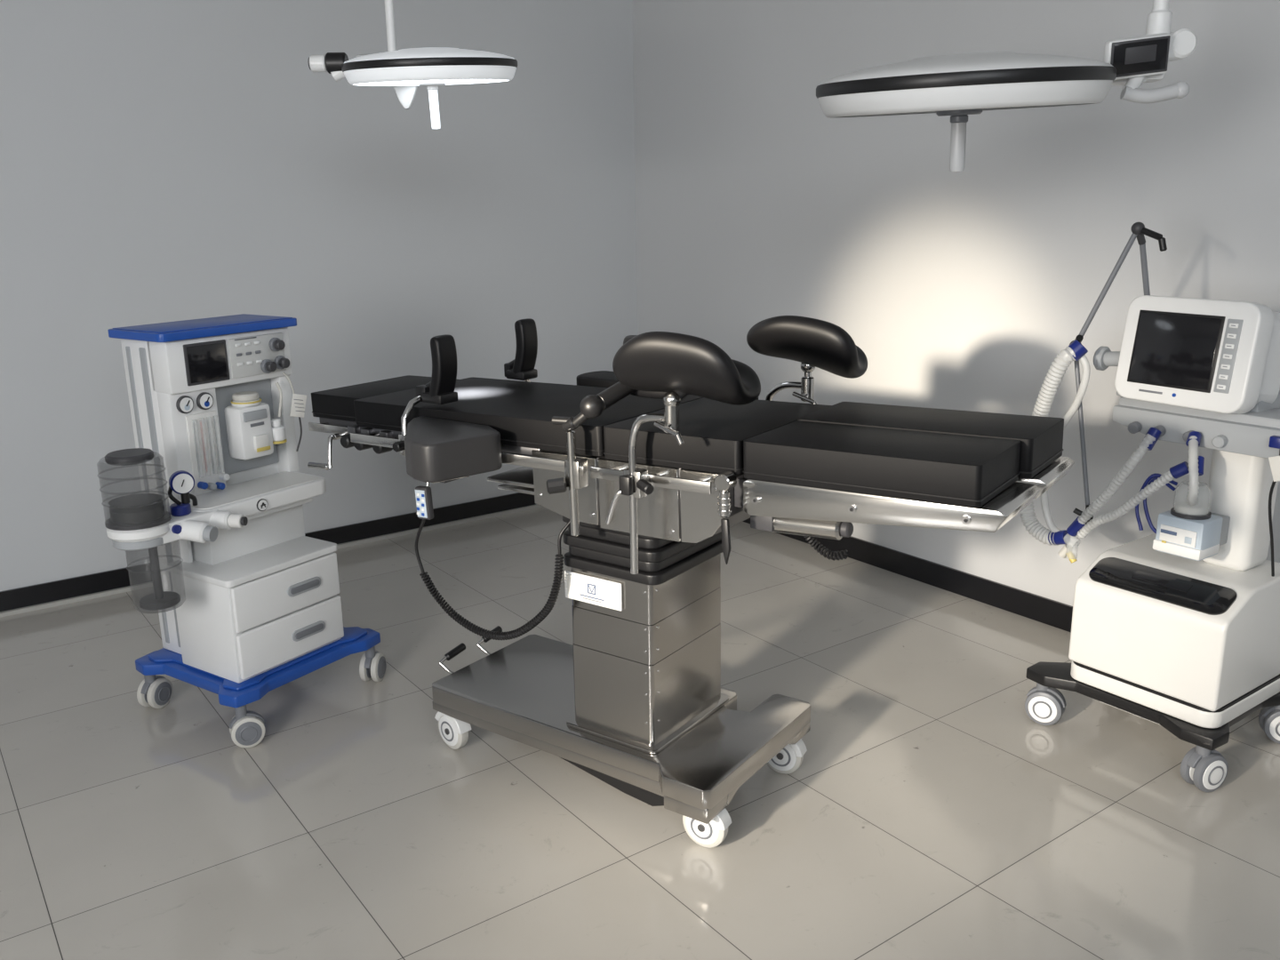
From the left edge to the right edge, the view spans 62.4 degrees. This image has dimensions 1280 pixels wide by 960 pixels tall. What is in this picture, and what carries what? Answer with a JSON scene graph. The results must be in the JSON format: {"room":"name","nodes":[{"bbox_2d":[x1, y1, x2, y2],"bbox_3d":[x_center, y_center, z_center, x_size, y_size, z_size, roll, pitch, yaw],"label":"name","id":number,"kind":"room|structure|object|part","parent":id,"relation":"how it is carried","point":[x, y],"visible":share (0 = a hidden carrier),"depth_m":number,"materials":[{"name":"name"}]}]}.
{"room":"operating room","nodes":[
{"label":"operating room","id":0,"kind":"room"},
{"bbox_2d":[0,0,637,591],"bbox_3d":[-2.513,-0.915,4.096,6.300,3.150,0.100,-11,18,-35],"label":"wall","id":1,"kind":"structure","parent":0,"point":[162,161],"depth_m":4.66,"materials":[{"name":"grey paint"}]},
{"bbox_2d":[0,492,543,617],"bbox_3d":[-2.459,0.475,4.411,6.100,0.100,0.012,-11,18,-35],"label":"baseboard","id":2,"kind":"structure","parent":1,"relation":"attached to","point":[20,597],"depth_m":5.07,"materials":[{"name":"black tile"}]},
{"bbox_2d":[0,507,1279,959],"bbox_3d":[-0.151,1.331,1.379,6.100,0.100,7.820,-11,18,-35],"label":"floor","id":3,"kind":"structure","parent":0,"point":[924,814],"depth_m":2.86,"materials":[{"name":"tile"}]},
{"bbox_2d":[104,313,386,748],"bbox_3d":[-1.328,0.144,3.344,0.601,1.245,0.853,9,17,32],"label":"machine","id":4,"kind":"object","parent":3,"relation":"on","point":[248,604],"visible":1,"depth_m":3.29,"materials":[{"name":"white plastic"}]},
{"bbox_2d":[104,448,165,525],"bbox_3d":[-1.418,0.020,2.965,0.174,0.198,0.174,-11,18,-35],"label":"canister","id":5,"kind":"object","parent":4,"relation":"on","point":[140,508],"depth_m":2.93,"materials":[{"name":"clear plastic"}]},
{"bbox_2d":[138,546,180,610],"bbox_3d":[-1.398,0.269,3.055,0.150,0.200,0.150,9,17,32],"label":"canister","id":6,"kind":"object","parent":4,"relation":"on","point":[160,599],"depth_m":3.05,"materials":[{"name":"clear plastic"}]},
{"bbox_2d":[107,313,296,342],"bbox_3d":[-1.370,-0.484,3.341,0.280,0.028,0.500,9,17,32],"label":"shelf","id":7,"kind":"object","parent":4,"relation":"attached to","point":[244,325],"depth_m":3.25,"materials":[{"name":"blue plastic"}]},
{"bbox_3d":[-1.351,0.017,3.267,0.030,0.021,0.022,9,17,32],"label":"flow knob","id":8,"kind":"part","parent":4,"relation":"part of","materials":[{"name":"blue plastic"}]},
{"bbox_3d":[-1.334,0.020,3.294,0.030,0.021,0.022,9,17,32],"label":"flow knob","id":9,"kind":"part","parent":4,"relation":"part of","materials":[{"name":"grey plastic"}]},
{"bbox_3d":[-1.318,0.018,3.320,0.030,0.021,0.022,9,17,32],"label":"flow knob","id":10,"kind":"part","parent":4,"relation":"part of","materials":[{"name":"blue plastic"}]},
{"bbox_3d":[-1.308,-0.010,3.328,0.030,0.021,0.022,9,17,32],"label":"flow knob","id":11,"kind":"part","parent":4,"relation":"part of","materials":[{"name":"white plastic"}]},
{"bbox_2d":[166,471,326,519],"bbox_3d":[-1.234,0.067,3.348,0.210,0.079,0.480,9,17,32],"label":"shelf","id":12,"kind":"object","parent":4,"relation":"attached to","point":[272,493],"depth_m":3.31,"materials":[{"name":"white plastic"}]},
{"bbox_3d":[-1.218,-0.398,3.376,0.012,0.125,0.205,9,17,32],"label":"control panel","id":13,"kind":"part","parent":4,"relation":"part of","materials":[{"name":"white plastic"}]},
{"bbox_3d":[-1.188,-0.364,3.392,0.039,0.044,0.044,9,17,32],"label":"knob","id":14,"kind":"part","parent":4,"relation":"part of","materials":[{"name":"grey plastic"}]},
{"bbox_3d":[-1.167,-0.436,3.408,0.039,0.044,0.044,9,17,32],"label":"knob","id":15,"kind":"part","parent":4,"relation":"part of","materials":[{"name":"grey plastic"}]},
{"bbox_3d":[-1.159,-0.381,3.433,0.039,0.044,0.044,9,17,32],"label":"knob","id":16,"kind":"part","parent":4,"relation":"part of","materials":[{"name":"grey plastic"}]},
{"bbox_3d":[-1.105,0.348,3.317,0.019,0.144,0.399,9,17,32],"label":"drawer","id":17,"kind":"part","parent":4,"relation":"part of","materials":[{"name":"white plastic"}]},
{"bbox_3d":[-1.102,0.495,3.354,0.019,0.146,0.399,9,17,32],"label":"drawer","id":18,"kind":"part","parent":4,"relation":"part of","materials":[{"name":"white plastic"}]},
{"bbox_3d":[-1.063,0.338,3.354,0.009,0.036,0.130,9,17,32],"label":"handle","id":19,"kind":"part","parent":4,"relation":"part of","materials":[{"name":"grey plastic"}]},
{"bbox_3d":[-1.061,0.484,3.392,0.009,0.036,0.130,9,17,32],"label":"handle","id":20,"kind":"part","parent":4,"relation":"part of","materials":[{"name":"grey plastic"}]},
{"bbox_2d":[307,315,1074,847],"bbox_3d":[-0.036,0.200,2.903,2.153,1.321,0.996,9,18,34],"label":"table","id":21,"kind":"object","parent":3,"relation":"on","point":[649,463],"visible":1,"depth_m":2.68,"materials":[{"name":"leather"}]},
{"bbox_3d":[-0.916,-0.159,3.214,0.210,0.026,0.059,8,17,35],"label":"rail","id":22,"kind":"part","parent":21,"relation":"part of","materials":[{"name":"metal"}]},
{"bbox_3d":[-0.886,-0.097,3.175,0.028,0.096,0.154,7,17,29],"label":"crank handle","id":23,"kind":"part","parent":21,"relation":"part of","materials":[{"name":"silver metal"}]},
{"bbox_3d":[-0.772,-0.123,3.108,0.220,0.065,0.135,9,18,34],"label":"clamp knob","id":24,"kind":"part","parent":21,"relation":"part of","materials":[{"name":"black plastic"}]},
{"bbox_3d":[-0.483,-0.082,2.848,0.830,0.028,0.059,8,17,35],"label":"rail","id":25,"kind":"part","parent":21,"relation":"part of","materials":[{"name":"metal"}]},
{"bbox_3d":[-0.255,-0.061,3.022,1.590,0.185,0.496,8,17,35],"label":"tabletop frame","id":26,"kind":"part","parent":21,"relation":"part of","materials":[{"name":"silver metal"}]},
{"bbox_3d":[-0.123,0.288,2.750,0.185,0.075,0.008,9,18,34],"label":"maker plate","id":27,"kind":"part","parent":21,"relation":"part of","materials":[{"name":"white plastic"}]},
{"bbox_3d":[0.035,-0.006,2.489,0.340,0.028,0.059,8,17,35],"label":"rail","id":28,"kind":"part","parent":21,"relation":"part of","materials":[{"name":"metal"}]},
{"bbox_3d":[0.192,0.087,2.377,0.040,0.213,0.039,9,18,34],"label":"joint lever","id":29,"kind":"part","parent":21,"relation":"part of","materials":[{"name":"metal"}]},
{"bbox_3d":[0.532,0.045,2.288,0.579,0.085,0.248,8,17,35],"label":"leg plate","id":30,"kind":"part","parent":21,"relation":"part of","materials":[{"name":"metal"}]},
{"bbox_3d":[0.700,-0.018,2.518,0.579,0.085,0.248,8,17,35],"label":"leg plate","id":31,"kind":"part","parent":21,"relation":"part of","materials":[{"name":"metal"}]},
{"bbox_2d":[1019,222,1279,792],"bbox_3d":[1.547,0.020,3.111,0.578,1.518,0.788,-11,18,-35],"label":"ventilator","id":32,"kind":"object","parent":3,"relation":"on","point":[1176,628],"visible":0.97,"depth_m":2.95,"materials":[{"name":"white plastic"}]},
{"bbox_3d":[1.414,-0.291,3.086,0.284,0.898,0.182,0,15,2],"label":"support arm","id":33,"kind":"part","parent":32,"relation":"part of","materials":[{"name":"grey plastic"}]},
{"bbox_2d":[1138,389,1175,397],"bbox_3d":[1.445,-0.244,2.956,0.004,0.010,0.110,-1,12,-33],"label":"light","id":34,"kind":"object","parent":32,"relation":"attached to","point":[1142,393],"depth_m":2.96,"materials":[{"name":"plastic"}]},
{"bbox_3d":[1.471,0.296,2.994,0.112,0.008,0.396,-38,31,-24],"label":"panel","id":35,"kind":"part","parent":32,"relation":"part of","materials":[{"name":"black plastic"}]},
{"bbox_2d":[1114,295,1279,414],"bbox_3d":[1.569,-0.350,2.948,0.200,0.294,0.376,-1,12,-33],"label":"monitor","id":36,"kind":"object","parent":32,"relation":"on","point":[1192,356],"depth_m":2.86,"materials":[{"name":"white plastic"}]},
{"bbox_2d":[632,0,1279,606],"bbox_3d":[2.328,-0.640,2.759,0.100,3.150,7.820,-11,18,-35],"label":"wall","id":37,"kind":"structure","parent":0,"point":[961,291],"depth_m":4.14,"materials":[{"name":"grey paint"}]},
{"bbox_2d":[742,517,1072,632],"bbox_3d":[2.307,0.749,3.081,0.012,0.100,7.808,-11,18,-35],"label":"baseboard","id":38,"kind":"structure","parent":37,"relation":"attached to","point":[1041,609],"depth_m":4.39,"materials":[{"name":"black tile"}]},
{"bbox_3d":[-0.195,-1.620,0.612,6.100,0.100,7.820,-11,18,-35],"label":"ceiling","id":39,"kind":"structure","parent":0,"visible":0},
{"bbox_2d":[307,0,517,128],"bbox_3d":[-0.663,-1.586,2.974,0.602,1.141,0.502,-1,15,0],"label":"lamp","id":40,"kind":"object","parent":39,"relation":"hanging from","point":[403,69],"visible":1,"depth_m":2.93,"materials":[{"name":"white plastic"}]},
{"bbox_3d":[-0.605,-1.104,3.108,0.079,0.141,0.079,-2,19,0],"label":"handle","id":41,"kind":"part","parent":40,"relation":"part of","materials":[{"name":"white plastic"}]},
{"bbox_2d":[816,0,1197,172],"bbox_3d":[0.807,-1.381,2.419,0.810,1.300,0.673,-10,17,-31],"label":"lamp","id":42,"kind":"object","parent":39,"relation":"hanging from","point":[957,85],"visible":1,"depth_m":2.29,"materials":[{"name":"white plastic"}]},
{"bbox_3d":[0.762,-0.819,2.535,0.105,0.155,0.105,-3,18,1],"label":"handle","id":43,"kind":"part","parent":42,"relation":"part of","materials":[{"name":"grey plastic"}]}
]}

